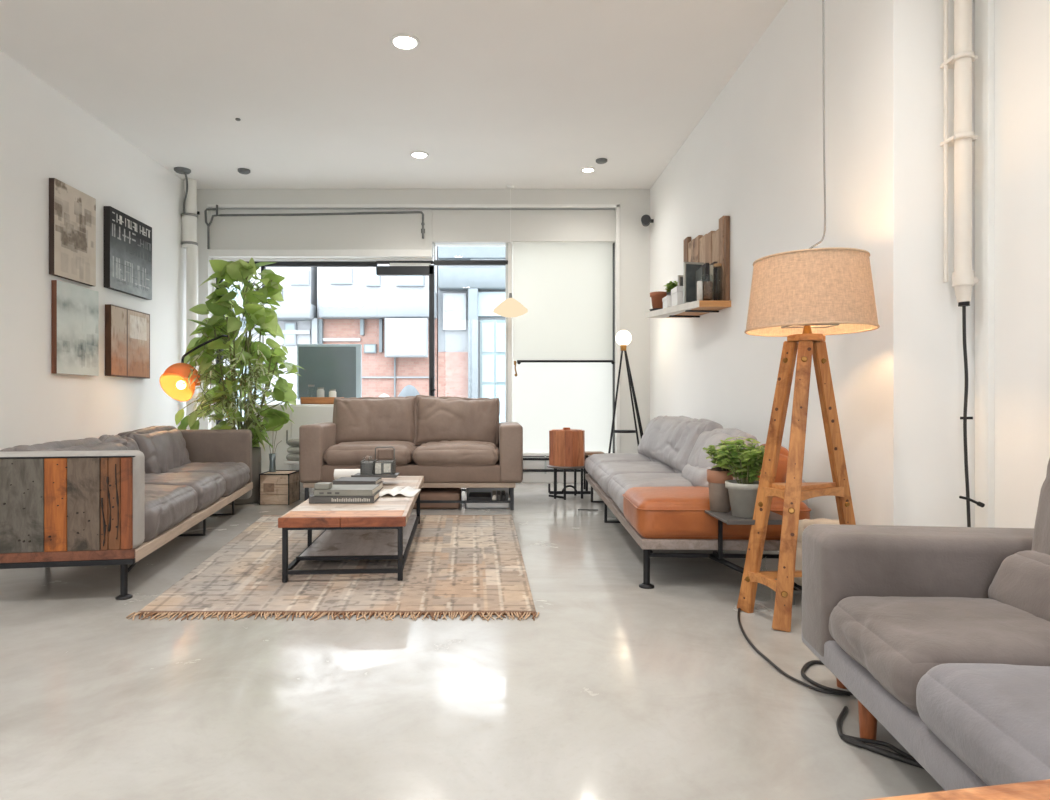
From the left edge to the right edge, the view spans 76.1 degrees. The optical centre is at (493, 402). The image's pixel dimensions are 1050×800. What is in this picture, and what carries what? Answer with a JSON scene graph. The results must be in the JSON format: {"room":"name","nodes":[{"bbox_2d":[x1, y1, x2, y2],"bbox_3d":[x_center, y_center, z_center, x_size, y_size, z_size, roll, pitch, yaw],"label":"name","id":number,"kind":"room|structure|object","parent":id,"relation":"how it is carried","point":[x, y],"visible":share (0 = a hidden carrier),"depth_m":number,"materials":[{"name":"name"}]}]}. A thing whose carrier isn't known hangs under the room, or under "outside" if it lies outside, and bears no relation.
{"room":"store","nodes":[
{"label":"store","id":0,"kind":"room"},
{"bbox_2d":[0,50,185,449],"bbox_3d":[-3.610,-0.780,2.800,0.200,3.460,10.800,0,0,0],"label":"wall","id":1,"kind":"structure","parent":0,"point":[44,134],"depth_m":5.47,"materials":[{"name":"white paint"}]},
{"bbox_2d":[49,178,95,285],"bbox_3d":[-3.487,-1.395,5.555,0.044,0.760,0.550,0,0,0],"label":"print","id":2,"kind":"object","parent":1,"relation":"attached to","point":[72,212],"visible":1,"depth_m":5.50,"materials":[{"name":"paper"}]},
{"bbox_2d":[51,280,98,375],"bbox_3d":[-3.487,-0.605,5.590,0.044,0.740,0.560,0,0,0],"label":"print","id":3,"kind":"object","parent":1,"relation":"attached to","point":[74,309],"visible":1,"depth_m":5.52,"materials":[{"name":"grey paper"}]},
{"bbox_2d":[105,304,149,378],"bbox_3d":[-3.479,-0.568,6.380,0.059,0.645,0.680,0,0,0],"label":"print","id":4,"kind":"object","parent":1,"relation":"attached to","point":[127,331],"visible":1,"depth_m":6.29,"materials":[{"name":"fabric"}]},
{"bbox_2d":[104,206,151,299],"bbox_3d":[-3.479,-1.405,6.390,0.059,0.730,0.740,0,0,0],"label":"print","id":5,"kind":"object","parent":1,"relation":"attached to","point":[127,240],"visible":1,"depth_m":6.31,"materials":[{"name":"paper"}]},
{"bbox_2d":[181,178,197,429],"bbox_3d":[-3.489,-0.780,7.557,0.302,3.460,0.173,0,0,7],"label":"downpipe","id":6,"kind":"object","parent":1,"relation":"attached to","point":[189,218],"visible":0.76,"depth_m":7.50,"materials":[{"name":"metal"}]},
{"bbox_2d":[0,0,787,188],"bbox_3d":[-0.600,-2.585,2.700,6.400,0.150,11.000,0,0,0],"label":"ceiling","id":7,"kind":"structure","parent":0,"point":[497,94],"depth_m":5.18,"materials":[{"name":"paint"}]},
{"bbox_2d":[174,167,190,212],"bbox_3d":[-3.362,-2.314,7.309,0.169,0.393,0.383,0,0,-7],"label":"cord","id":8,"kind":"object","parent":7,"relation":"hanging from","point":[181,170],"visible":1,"depth_m":7.21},
{"bbox_2d":[390,34,419,49],"bbox_3d":[-0.618,-2.505,4.652,0.205,0.013,0.205,0,0,0],"label":"recessed light","id":9,"kind":"object","parent":7,"relation":"in","point":[399,41],"visible":1,"depth_m":4.64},
{"bbox_2d":[410,151,428,158],"bbox_3d":[-0.752,-2.505,6.767,0.188,0.013,0.188,0,0,0],"label":"recessed light","id":10,"kind":"object","parent":7,"relation":"in","point":[416,154],"visible":1,"depth_m":6.75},
{"bbox_2d":[493,185,527,316],"bbox_3d":[0.191,-1.752,7.750,0.404,1.516,0.404,0,0,0],"label":"pendant lamp","id":11,"kind":"object","parent":7,"relation":"hanging from","point":[510,307],"visible":1,"depth_m":7.65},
{"bbox_2d":[809,0,825,248],"bbox_3d":[1.475,-1.596,3.000,0.109,1.828,0.109,0,0,-45],"label":"pendant cord","id":12,"kind":"object","parent":7,"relation":"hanging from","point":[819,242],"visible":0.94,"depth_m":3.00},
{"bbox_2d":[197,189,649,452],"bbox_3d":[-0.840,-0.780,8.030,5.540,3.460,0.340,0,0,0],"label":"wall","id":13,"kind":"structure","parent":0,"point":[634,203],"depth_m":7.86,"materials":[{"name":"grey paint"}]},
{"bbox_2d":[212,269,215,427],"bbox_3d":[-3.342,-0.522,8.085,0.027,2.344,0.210,0,0,0],"label":"trim","id":14,"kind":"structure","parent":13,"relation":"attached to","point":[213,272],"depth_m":7.98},
{"bbox_2d":[216,262,376,424],"bbox_3d":[-2.367,-0.529,8.055,1.922,2.331,0.060,0,0,0],"label":"window","id":15,"kind":"structure","parent":13,"relation":"in","point":[277,264],"depth_m":8.02,"materials":[{"name":"black metal"}]},
{"bbox_2d":[204,205,424,248],"bbox_3d":[-2.092,-2.054,7.820,2.574,0.514,0.046,0,0,0],"label":"conduit pipe","id":16,"kind":"object","parent":13,"relation":"attached to","point":[216,208],"visible":1,"depth_m":7.81,"materials":[{"name":"grey metal"}]},
{"bbox_2d":[209,250,433,261],"bbox_3d":[-2.045,-1.749,8.033,2.621,0.110,0.315,0,0,0],"label":"trim","id":17,"kind":"structure","parent":13,"relation":"attached to","point":[226,255],"depth_m":7.88,"materials":[{"name":"white paint"}]},
{"bbox_2d":[376,261,435,395],"bbox_3d":[-1.048,-0.529,7.993,0.715,2.331,0.154,0,0,0],"label":"door","id":18,"kind":"structure","parent":13,"relation":"in","point":[395,268],"depth_m":7.99,"materials":[{"name":"black metal"}]},
{"bbox_2d":[211,209,615,255],"bbox_3d":[-0.956,-2.046,8.060,4.798,0.494,0.260,0,0,0],"label":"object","id":19,"kind":"structure","parent":13,"relation":"attached to","point":[366,231],"depth_m":7.93,"materials":[{"name":"grey paint"}]},
{"bbox_2d":[207,204,619,452],"bbox_3d":[-0.941,-0.839,7.865,4.828,2.978,0.050,0,0,0],"label":"trim","id":20,"kind":"structure","parent":13,"relation":"attached to","point":[617,206],"depth_m":7.84,"materials":[{"name":"white paint"}]},
{"bbox_2d":[523,455,580,473],"bbox_3d":[0.556,0.728,7.942,1.681,0.225,0.056,0,0,0],"label":"pipes","id":21,"kind":"object","parent":13,"relation":"attached to","point":[545,470],"visible":0.23,"depth_m":7.92,"materials":[{"name":"black metal"}]},
{"bbox_2d":[521,457,588,482],"bbox_3d":[-0.956,0.800,8.080,4.798,0.300,0.220,0,0,0],"label":"trim","id":22,"kind":"structure","parent":13,"relation":"attached to","point":[528,477],"depth_m":7.97,"materials":[{"name":"white paint"}]},
{"bbox_2d":[508,243,614,456],"bbox_3d":[0.823,-0.628,8.063,1.310,2.625,0.106,0,0,0],"label":"window","id":23,"kind":"structure","parent":13,"relation":"in","point":[543,397],"depth_m":8.11,"materials":[{"name":"white glass"}]},
{"bbox_2d":[513,242,614,375],"bbox_3d":[0.833,-1.123,7.972,1.213,1.616,0.070,0,0,0],"label":"roller blind","id":24,"kind":"object","parent":23,"relation":"attached to","point":[565,288],"visible":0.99,"depth_m":7.99,"materials":[{"name":"white fabric"}]},
{"bbox_2d":[0,483,944,799],"bbox_3d":[-0.600,1.010,2.700,6.400,0.120,11.000,0,0,0],"label":"floor","id":25,"kind":"structure","parent":0,"point":[617,689],"depth_m":2.19,"materials":[{"name":"concrete"}]},
{"bbox_2d":[0,426,252,599],"bbox_3d":[-2.398,0.566,4.599,1.049,0.769,3.008,0,0,-9],"label":"sofa","id":26,"kind":"object","parent":25,"relation":"on","point":[118,499],"visible":1,"depth_m":3.20,"materials":[{"name":"grey fabric"}]},
{"bbox_2d":[0,435,145,473],"bbox_3d":[-2.453,0.435,4.006,0.342,0.452,1.522,0,0,-9],"label":"armrest","id":27,"kind":"object","parent":26,"relation":"on","point":[104,442],"depth_m":4.03,"materials":[{"name":"grey fabric"}]},
{"bbox_2d":[117,426,190,473],"bbox_3d":[-2.657,0.414,5.251,0.350,0.466,1.096,0,0,-9],"label":"cushion","id":28,"kind":"object","parent":26,"relation":"on","point":[165,449],"depth_m":5.08,"materials":[{"name":"grey leather"}]},
{"bbox_2d":[144,484,197,541],"bbox_3d":[-2.172,0.617,3.780,0.761,0.255,0.950,0,0,-9],"label":"seat cushion","id":29,"kind":"object","parent":26,"relation":"on","point":[168,509],"depth_m":3.78,"materials":[{"name":"grey fabric"}]},
{"bbox_2d":[145,472,225,512],"bbox_3d":[-2.302,0.616,4.607,0.757,0.264,0.768,0,0,-9],"label":"seat cushion","id":30,"kind":"object","parent":26,"relation":"on","point":[210,487],"depth_m":4.53,"materials":[{"name":"grey fabric"}]},
{"bbox_2d":[166,462,249,496],"bbox_3d":[-2.428,0.620,5.397,0.764,0.255,0.873,0,0,-9],"label":"seat cushion","id":31,"kind":"object","parent":26,"relation":"on","point":[236,475],"depth_m":5.32,"materials":[{"name":"grey fabric"}]},
{"bbox_2d":[160,335,231,423],"bbox_3d":[-2.787,0.146,6.444,0.575,1.608,0.870,0,0,0],"label":"lamp","id":32,"kind":"object","parent":25,"relation":"on","point":[174,375],"visible":0.8,"depth_m":6.17,"materials":[{"name":"orange metal"}]},
{"bbox_2d":[175,258,304,504],"bbox_3d":[-2.422,-0.214,6.408,1.158,2.329,0.962,0,0,0],"label":"indoor tree","id":33,"kind":"object","parent":25,"relation":"on","point":[241,352],"visible":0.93,"depth_m":6.33,"materials":[{"name":"green plant"}]},
{"bbox_2d":[259,470,299,504],"bbox_3d":[-2.050,0.805,6.420,0.280,0.290,0.350,0,0,0],"label":"wooden crate","id":34,"kind":"object","parent":25,"relation":"on","point":[280,486],"visible":0.91,"depth_m":6.25,"materials":[{"name":"brown wood"}]},
{"bbox_2d":[265,430,281,471],"bbox_3d":[-2.108,0.450,6.420,0.155,0.420,0.068,0,0,0],"label":"metal vase","id":35,"kind":"object","parent":34,"relation":"on","point":[272,456],"visible":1,"depth_m":6.40,"materials":[{"name":"silver metal"}]},
{"bbox_2d":[247,404,333,491],"bbox_3d":[-1.920,0.482,7.373,1.440,0.935,0.514,0,0,0],"label":"sideboard","id":36,"kind":"object","parent":25,"relation":"on","point":[303,414],"visible":0.19,"depth_m":7.13,"materials":[{"name":"paint"}]},
{"bbox_2d":[300,397,343,403],"bbox_3d":[-1.853,-0.025,7.240,0.440,0.075,0.140,0,0,0],"label":"wooden tray","id":37,"kind":"object","parent":36,"relation":"on","point":[303,400],"visible":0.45,"depth_m":7.17,"materials":[{"name":"orange wood"}]},
{"bbox_2d":[297,344,361,399],"bbox_3d":[-1.827,-0.320,7.450,0.709,0.666,0.200,0,0,0],"label":"television","id":38,"kind":"object","parent":36,"relation":"on","point":[338,367],"visible":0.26,"depth_m":7.42,"materials":[{"name":"metal"}]},
{"bbox_2d":[284,460,312,495],"bbox_3d":[-1.980,0.770,6.920,0.300,0.360,0.260,0,0,0],"label":"stool","id":39,"kind":"object","parent":25,"relation":"on","point":[288,462],"visible":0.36,"depth_m":6.80,"materials":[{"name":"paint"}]},
{"bbox_2d":[126,515,538,620],"bbox_3d":[-0.862,0.942,4.270,2.136,0.015,2.787,0,0,0],"label":"woven rug","id":40,"kind":"object","parent":25,"relation":"on","point":[466,565],"visible":0.83,"depth_m":3.53,"materials":[{"name":"fabric"}]},
{"bbox_2d":[278,476,423,581],"bbox_3d":[-0.850,0.768,4.498,0.660,0.340,2.000,0,0,-3],"label":"coffee table","id":41,"kind":"object","parent":40,"relation":"on","point":[384,529],"visible":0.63,"depth_m":3.79,"materials":[{"name":"brown wood"}]},
{"bbox_2d":[309,490,379,502],"bbox_3d":[-0.912,0.576,4.125,0.385,0.042,0.281,0,0,-2],"label":"book","id":42,"kind":"object","parent":41,"relation":"on","point":[312,499],"visible":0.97,"depth_m":3.99,"materials":[{"name":"grey paper"}]},
{"bbox_2d":[314,485,378,495],"bbox_3d":[-0.900,0.535,4.119,0.350,0.036,0.261,0,0,0],"label":"book","id":43,"kind":"object","parent":42,"relation":"on","point":[336,490],"visible":0.94,"depth_m":3.99,"materials":[{"name":"grey paper"}]},
{"bbox_2d":[314,482,331,488],"bbox_3d":[-1.030,0.500,4.045,0.090,0.034,0.090,0,0,0],"label":"tin","id":44,"kind":"object","parent":43,"relation":"on","point":[320,485],"visible":1,"depth_m":4.00,"materials":[{"name":"metal"}]},
{"bbox_2d":[334,469,359,479],"bbox_3d":[-1.131,0.556,5.225,0.223,0.082,0.082,0,0,-3],"label":"paper roll","id":45,"kind":"object","parent":41,"relation":"on","point":[338,473],"visible":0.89,"depth_m":5.19,"materials":[{"name":"white paper"}]},
{"bbox_2d":[300,515,416,555],"bbox_3d":[-0.849,0.873,4.479,0.580,0.014,1.420,0,0,-3],"label":"shelf","id":46,"kind":"object","parent":41,"relation":"attached to","point":[352,542],"depth_m":4.16,"materials":[{"name":"wood"}]},
{"bbox_2d":[351,473,399,477],"bbox_3d":[-0.870,0.559,4.949,0.326,0.078,0.243,0,0,-2],"label":"tray","id":47,"kind":"object","parent":41,"relation":"on","point":[395,475],"visible":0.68,"depth_m":4.83,"materials":[{"name":"grey metal"}]},
{"bbox_2d":[360,447,395,474],"bbox_3d":[-0.854,0.425,4.950,0.243,0.207,0.144,0,0,-2],"label":"wire caddy","id":48,"kind":"object","parent":47,"relation":"on","point":[382,466],"visible":0.85,"depth_m":4.88,"materials":[{"name":"grey metal"}]},
{"bbox_2d":[378,449,392,458],"bbox_3d":[-0.807,0.381,4.987,0.115,0.078,0.045,0,0,0],"label":"notebook","id":49,"kind":"object","parent":48,"relation":"on","point":[382,453],"visible":1,"depth_m":4.96,"materials":[{"name":"beige paper"}]},
{"bbox_2d":[377,481,383,489],"bbox_3d":[-0.935,0.575,4.603,0.315,0.045,0.261,0,0,-1],"label":"book","id":50,"kind":"object","parent":41,"relation":"on","point":[380,484],"visible":0.12,"depth_m":4.64,"materials":[{"name":"beige paper"}]},
{"bbox_2d":[333,477,381,484],"bbox_3d":[-0.933,0.536,4.597,0.290,0.030,0.240,0,0,1],"label":"book","id":51,"kind":"object","parent":50,"relation":"on","point":[342,480],"visible":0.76,"depth_m":4.50,"materials":[{"name":"grey paper"}]},
{"bbox_2d":[379,486,420,496],"bbox_3d":[-0.630,0.583,4.420,0.250,0.022,0.340,0,0,2],"label":"open magazine","id":52,"kind":"object","parent":41,"relation":"on","point":[408,491],"visible":0.95,"depth_m":4.40,"materials":[{"name":"white paper"}]},
{"bbox_2d":[299,395,522,509],"bbox_3d":[-0.733,0.433,6.359,1.975,1.033,0.961,0,0,0],"label":"sofa","id":53,"kind":"object","parent":25,"relation":"on","point":[449,441],"visible":0.98,"depth_m":5.95,"materials":[{"name":"leather"}]},
{"bbox_2d":[323,440,417,464],"bbox_3d":[-1.125,0.476,6.272,0.804,0.238,0.784,0,0,0],"label":"seat cushion","id":54,"kind":"object","parent":53,"relation":"on","point":[335,452],"depth_m":5.92,"materials":[{"name":"brown leather"}]},
{"bbox_2d":[333,396,416,445],"bbox_3d":[-1.156,0.186,6.549,0.840,0.509,0.327,0,0,0],"label":"cushion","id":55,"kind":"object","parent":53,"relation":"on","point":[362,418],"depth_m":6.42,"materials":[{"name":"beige leather"}]},
{"bbox_2d":[412,441,498,465],"bbox_3d":[-0.345,0.469,6.270,0.797,0.241,0.782,0,0,0],"label":"seat cushion","id":56,"kind":"object","parent":53,"relation":"on","point":[424,453],"depth_m":5.91,"materials":[{"name":"brown leather"}]},
{"bbox_2d":[414,395,499,445],"bbox_3d":[-0.360,0.181,6.550,0.833,0.528,0.321,0,0,0],"label":"cushion","id":57,"kind":"object","parent":53,"relation":"on","point":[442,418],"depth_m":6.43,"materials":[{"name":"beige leather"}]},
{"bbox_2d":[413,488,461,508],"bbox_3d":[-0.620,0.875,6.198,0.624,0.162,0.460,0,0,0],"label":"storage box","id":58,"kind":"object","parent":25,"relation":"on","point":[425,493],"visible":0.44,"depth_m":5.98,"materials":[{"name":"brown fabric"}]},
{"bbox_2d":[465,488,509,508],"bbox_3d":[-0.060,0.875,6.200,0.400,0.150,0.400,0,0,0],"label":"crate","id":59,"kind":"object","parent":25,"relation":"on","point":[468,490],"visible":0.56,"depth_m":6.00,"materials":[{"name":"paint"}]},
{"bbox_2d":[468,492,490,499],"bbox_3d":[-0.130,0.891,6.190,0.200,0.092,0.320,0,0,0],"label":"box file","id":60,"kind":"object","parent":59,"relation":"in","point":[472,495],"visible":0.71,"depth_m":6.06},
{"bbox_2d":[547,464,590,499],"bbox_3d":[0.735,0.787,6.750,0.409,0.325,0.409,0,0,-45],"label":"side table","id":61,"kind":"object","parent":25,"relation":"on","point":[555,492],"visible":0.73,"depth_m":6.66,"materials":[{"name":"brown metal"}]},
{"bbox_2d":[549,427,584,466],"bbox_3d":[0.735,0.436,6.750,0.342,0.378,0.342,0,0,12],"label":"box","id":62,"kind":"object","parent":61,"relation":"on","point":[566,445],"visible":1,"depth_m":6.60,"materials":[{"name":"brown wood"}]},
{"bbox_2d":[583,451,603,490],"bbox_3d":[1.085,0.742,7.300,0.210,0.416,0.200,0,0,0],"label":"side table","id":63,"kind":"object","parent":25,"relation":"on","point":[585,482],"visible":0.5,"depth_m":7.23,"materials":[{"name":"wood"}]},
{"bbox_2d":[608,330,642,452],"bbox_3d":[1.467,0.082,7.279,0.559,1.741,0.480,0,0,8],"label":"lamp","id":64,"kind":"object","parent":25,"relation":"on","point":[623,337],"visible":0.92,"depth_m":7.20,"materials":[{"name":"black metal"}]},
{"bbox_2d":[585,416,810,590],"bbox_3d":[1.235,0.527,4.807,0.884,0.846,3.534,0,0,3],"label":"sofa","id":65,"kind":"object","parent":25,"relation":"on","point":[659,493],"visible":0.77,"depth_m":3.72,"materials":[{"name":"fabric"}]},
{"bbox_2d":[585,453,650,481],"bbox_3d":[1.296,0.600,6.134,0.882,0.257,0.877,0,0,3],"label":"seat cushion","id":66,"kind":"object","parent":65,"relation":"on","point":[591,462],"depth_m":5.99,"materials":[{"name":"grey fabric"}]},
{"bbox_2d":[594,461,674,497],"bbox_3d":[1.255,0.597,5.244,0.880,0.260,0.936,0,0,3],"label":"seat cushion","id":67,"kind":"object","parent":65,"relation":"on","point":[604,472],"depth_m":5.05,"materials":[{"name":"grey fabric"}]},
{"bbox_2d":[608,473,692,513],"bbox_3d":[1.213,0.602,4.370,0.876,0.258,0.837,0,0,3],"label":"seat cushion","id":68,"kind":"object","parent":65,"relation":"on","point":[619,484],"depth_m":4.25,"materials":[{"name":"fabric"}]},
{"bbox_2d":[637,416,722,472],"bbox_3d":[1.477,0.333,5.468,0.386,0.458,1.911,0,0,3],"label":"cushion","id":69,"kind":"object","parent":65,"relation":"on","point":[667,442],"depth_m":4.97,"materials":[{"name":"grey leather"}]},
{"bbox_2d":[623,486,809,539],"bbox_3d":[1.183,0.598,3.674,0.879,0.242,0.593,0,0,3],"label":"cushion","id":70,"kind":"object","parent":65,"relation":"on","point":[667,512],"depth_m":3.40,"materials":[{"name":"orange leather"}]},
{"bbox_2d":[687,428,758,479],"bbox_3d":[1.412,0.356,4.168,0.344,0.404,0.767,0,0,3],"label":"cushion","id":71,"kind":"object","parent":65,"relation":"on","point":[697,461],"depth_m":4.06,"materials":[{"name":"grey fabric"}]},
{"bbox_2d":[705,510,782,558],"bbox_3d":[1.222,0.656,3.248,0.325,0.249,0.404,0,0,0],"label":"tray","id":72,"kind":"object","parent":65,"relation":"on","point":[723,531],"depth_m":3.38,"materials":[{"name":"black metal"}]},
{"bbox_2d":[703,437,748,511],"bbox_3d":[1.151,0.354,3.329,0.226,0.367,0.223,0,0,0],"label":"potted plant","id":73,"kind":"object","parent":72,"relation":"on","point":[719,499],"visible":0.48,"depth_m":3.30,"materials":[{"name":"green plant"}]},
{"bbox_2d":[713,437,764,517],"bbox_3d":[1.205,0.350,3.197,0.285,0.376,0.295,0,0,0],"label":"potted herb","id":74,"kind":"object","parent":72,"relation":"on","point":[747,465],"visible":0.95,"depth_m":3.16,"materials":[{"name":"plant"}]},
{"bbox_2d":[756,444,787,482],"bbox_3d":[1.482,0.384,3.649,0.227,0.328,0.348,0,0,3],"label":"pillow","id":75,"kind":"object","parent":65,"relation":"on","point":[783,457],"depth_m":3.48,"materials":[{"name":"orange leather"}]},
{"bbox_2d":[775,579,801,604],"bbox_3d":[1.600,0.917,3.250,0.406,0.066,0.212,0,0,0],"label":"wire rack","id":76,"kind":"object","parent":25,"relation":"on","point":[799,591],"visible":0.08,"depth_m":3.15,"materials":[{"name":"black metal"}]},
{"bbox_2d":[794,518,839,585],"bbox_3d":[1.612,0.732,3.237,0.373,0.344,0.222,0,0,0],"label":"canvas bag","id":77,"kind":"object","parent":76,"relation":"on","point":[804,523],"visible":0.12,"depth_m":3.20,"materials":[{"name":"beige fabric"}]},
{"bbox_2d":[738,608,852,694],"bbox_3d":[1.103,0.942,2.722,0.199,0.010,1.109,0,0,2],"label":"lamp cord","id":78,"kind":"object","parent":25,"relation":"on","point":[739,609],"visible":0.89,"depth_m":2.34,"materials":[{"name":"black rubber"}]},
{"bbox_2d":[737,247,879,631],"bbox_3d":[1.425,0.136,3.000,0.618,1.641,0.544,0,0,0],"label":"tripod floor lamp","id":79,"kind":"object","parent":25,"relation":"on","point":[803,296],"visible":0.95,"depth_m":2.90,"materials":[{"name":"brown wood"}]},
{"bbox_2d":[772,482,836,489],"bbox_3d":[1.413,0.370,2.965,0.340,0.018,0.161,0,0,-4],"label":"shelf","id":80,"kind":"object","parent":79,"relation":"attached to","point":[805,485],"depth_m":2.97,"materials":[{"name":"brown wood"}]},
{"bbox_2d":[801,660,849,695],"bbox_3d":[1.126,0.942,2.312,0.123,0.014,0.279,0,0,13],"label":"cable loop","id":81,"kind":"object","parent":25,"relation":"on","point":[812,662],"visible":0.85,"depth_m":2.27,"materials":[{"name":"rubber"}]},
{"bbox_2d":[836,706,923,768],"bbox_3d":[1.044,0.941,1.891,0.135,0.018,0.351,0,0,-7],"label":"cable bundle","id":82,"kind":"object","parent":25,"relation":"on","point":[904,757],"visible":0.92,"depth_m":1.83,"materials":[{"name":"rubber"}]},
{"bbox_2d":[802,458,1049,790],"bbox_3d":[1.394,0.504,1.091,1.027,0.893,2.300,0,0,7],"label":"sofa","id":83,"kind":"object","parent":25,"relation":"on","point":[940,636],"visible":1,"depth_m":1.73,"materials":[{"name":"grey fabric"}]},
{"bbox_2d":[829,596,1049,712],"bbox_3d":[1.369,0.654,1.735,0.820,0.219,0.532,0,0,7],"label":"seat cushion","id":84,"kind":"object","parent":83,"relation":"on","point":[883,645],"depth_m":1.68,"materials":[{"name":"grey fabric"}]},
{"bbox_2d":[916,663,1049,785],"bbox_3d":[1.299,0.654,1.157,0.824,0.221,0.666,0,0,7],"label":"seat cushion","id":85,"kind":"object","parent":83,"relation":"on","point":[978,724],"depth_m":1.30,"materials":[{"name":"grey fabric"}]},
{"bbox_2d":[988,550,1049,621],"bbox_3d":[1.468,0.522,1.606,0.183,0.232,0.731,0,0,7],"label":"lumbar pillow","id":86,"kind":"object","parent":83,"relation":"on","point":[1018,580],"depth_m":1.82,"materials":[{"name":"grey fabric"}]},
{"bbox_2d":[1031,458,1049,554],"bbox_3d":[1.619,0.337,1.518,0.328,0.551,0.953,0,0,7],"label":"cushion","id":87,"kind":"object","parent":83,"relation":"on","point":[1040,542],"depth_m":1.88,"materials":[{"name":"grey fabric"}]},
{"bbox_2d":[865,779,1049,799],"bbox_3d":[0.593,0.700,0.612,0.310,0.500,0.358,0,0,-10],"label":"side table","id":88,"kind":"object","parent":25,"relation":"on","point":[1039,789],"visible":1,"depth_m":0.77,"materials":[{"name":"brown wood"}]},
{"bbox_2d":[725,480,758,517],"bbox_3d":[1.204,0.458,3.200,0.191,0.161,0.191,0,0,0],"label":"pot","id":89,"kind":"object","parent":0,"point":[742,493],"depth_m":3.14,"materials":[{"name":"grey ceramic"}]},
{"bbox_2d":[650,0,1049,527],"bbox_3d":[2.165,-0.780,2.800,0.670,3.460,10.800,0,0,0],"label":"wall","id":90,"kind":"structure","parent":0,"point":[754,158],"depth_m":3.19,"materials":[{"name":"white paint"}]},
{"bbox_2d":[645,300,730,317],"bbox_3d":[1.617,-0.788,5.695,0.427,0.102,1.050,0,0,0],"label":"wall shelf","id":91,"kind":"object","parent":90,"relation":"attached to","point":[694,309],"visible":1,"depth_m":5.46,"materials":[{"name":"brown wood"}]},
{"bbox_2d":[649,291,666,310],"bbox_3d":[1.500,-0.923,6.120,0.160,0.167,0.160,0,0,0],"label":"terracotta pot","id":92,"kind":"object","parent":91,"relation":"on","point":[656,297],"visible":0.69,"depth_m":6.07,"materials":[{"name":"orange ceramic"}]},
{"bbox_2d":[671,286,682,305],"bbox_3d":[1.590,-0.897,5.670,0.138,0.155,0.188,0,0,0],"label":"shelf box","id":93,"kind":"object","parent":91,"relation":"on","point":[677,292],"visible":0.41,"depth_m":5.58,"materials":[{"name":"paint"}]},
{"bbox_2d":[683,262,703,303],"bbox_3d":[1.645,-0.985,5.520,0.180,0.345,0.020,0,0,-14],"label":"picture frame","id":94,"kind":"object","parent":91,"relation":"on","point":[689,268],"visible":0.56,"depth_m":5.51,"materials":[{"name":"silver metal"}]},
{"bbox_2d":[686,264,701,301],"bbox_3d":[1.645,-0.985,5.521,0.152,0.317,0.010,0,0,-14],"label":"picture","id":95,"kind":"object","parent":94,"relation":"attached to","point":[691,269],"depth_m":5.51,"materials":[{"name":"grey glass"}]},
{"bbox_2d":[697,281,702,299],"bbox_3d":[1.605,-0.875,5.225,0.044,0.150,0.044,0,0,0],"label":"jar","id":96,"kind":"object","parent":91,"relation":"on","point":[699,283],"visible":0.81,"depth_m":5.21,"materials":[{"name":"white glass"}]},
{"bbox_2d":[696,267,705,300],"bbox_3d":[1.655,-0.941,5.370,0.028,0.270,0.170,0,0,0],"label":"upright book","id":97,"kind":"object","parent":91,"relation":"on","point":[701,271],"visible":0.44,"depth_m":5.33,"materials":[{"name":"black paper"}]},
{"bbox_2d":[684,216,729,299],"bbox_3d":[1.808,-1.168,5.758,0.038,0.744,1.141,0,0,0],"label":"panel board","id":98,"kind":"object","parent":91,"relation":"on","point":[714,246],"visible":0.52,"depth_m":5.38,"materials":[{"name":"brown wood"}]},
{"bbox_2d":[701,276,712,299],"bbox_3d":[1.665,-0.900,5.235,0.092,0.200,0.092,0,0,0],"label":"jar","id":99,"kind":"object","parent":91,"relation":"on","point":[707,285],"visible":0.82,"depth_m":5.20,"materials":[{"name":"brown glass"}]},
{"bbox_2d":[709,262,716,299],"bbox_3d":[1.749,-0.961,5.370,0.028,0.310,0.170,0,0,0],"label":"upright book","id":100,"kind":"object","parent":91,"relation":"on","point":[715,268],"visible":0.39,"depth_m":5.28,"materials":[{"name":"grey paper"}]},
{"bbox_2d":[940,0,978,302],"bbox_3d":[2.094,-1.479,2.999,0.117,2.062,0.121,0,0,0],"label":"pipe","id":101,"kind":"object","parent":90,"relation":"attached to","point":[963,278],"visible":0.98,"depth_m":2.96,"materials":[{"name":"beige paint"}]},
{"bbox_2d":[958,301,984,526],"bbox_3d":[2.118,0.203,2.980,0.107,1.348,0.044,0,0,0],"label":"hanging cable","id":102,"kind":"object","parent":90,"relation":"attached to","point":[963,305],"visible":0.87,"depth_m":2.97,"materials":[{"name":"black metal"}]},
{"bbox_2d":[975,0,993,527],"bbox_3d":[2.205,-0.780,3.013,0.030,3.460,0.085,0,0,0],"label":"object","id":103,"kind":"structure","parent":90,"relation":"attached to","point":[984,9],"depth_m":2.98,"materials":[{"name":"white paint"}]},
{"label":"outside","id":104,"kind":"structure","parent":0,"visible":0},
{"bbox_3d":[0.000,1.105,34.100,80.000,0.190,51.800,0,0,0],"label":"paving","id":105,"kind":"object","parent":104,"visible":0},
{"bbox_2d":[224,267,317,428],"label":"window","id":106,"kind":"structure","parent":105,"relation":"on","point":[297,318],"depth_m":15.00,"materials":[{"name":"glass"}]},
{"bbox_2d":[317,246,437,396],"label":"window","id":107,"kind":"structure","parent":105,"relation":"on","point":[354,304],"depth_m":15.02,"materials":[{"name":"glass"}]},
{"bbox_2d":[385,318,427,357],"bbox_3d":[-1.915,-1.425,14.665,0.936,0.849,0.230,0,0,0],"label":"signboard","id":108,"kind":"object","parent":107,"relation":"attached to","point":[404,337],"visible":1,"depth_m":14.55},
{"bbox_2d":[398,385,419,396],"bbox_3d":[-1.261,0.366,10.046,0.506,1.292,0.597,0,0,-9],"label":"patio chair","id":109,"kind":"object","parent":105,"relation":"on","point":[409,390],"visible":0.05,"depth_m":10.29,"materials":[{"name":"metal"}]},
{"bbox_2d":[434,243,507,422],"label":"window","id":110,"kind":"structure","parent":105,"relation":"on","point":[471,337],"depth_m":14.90,"materials":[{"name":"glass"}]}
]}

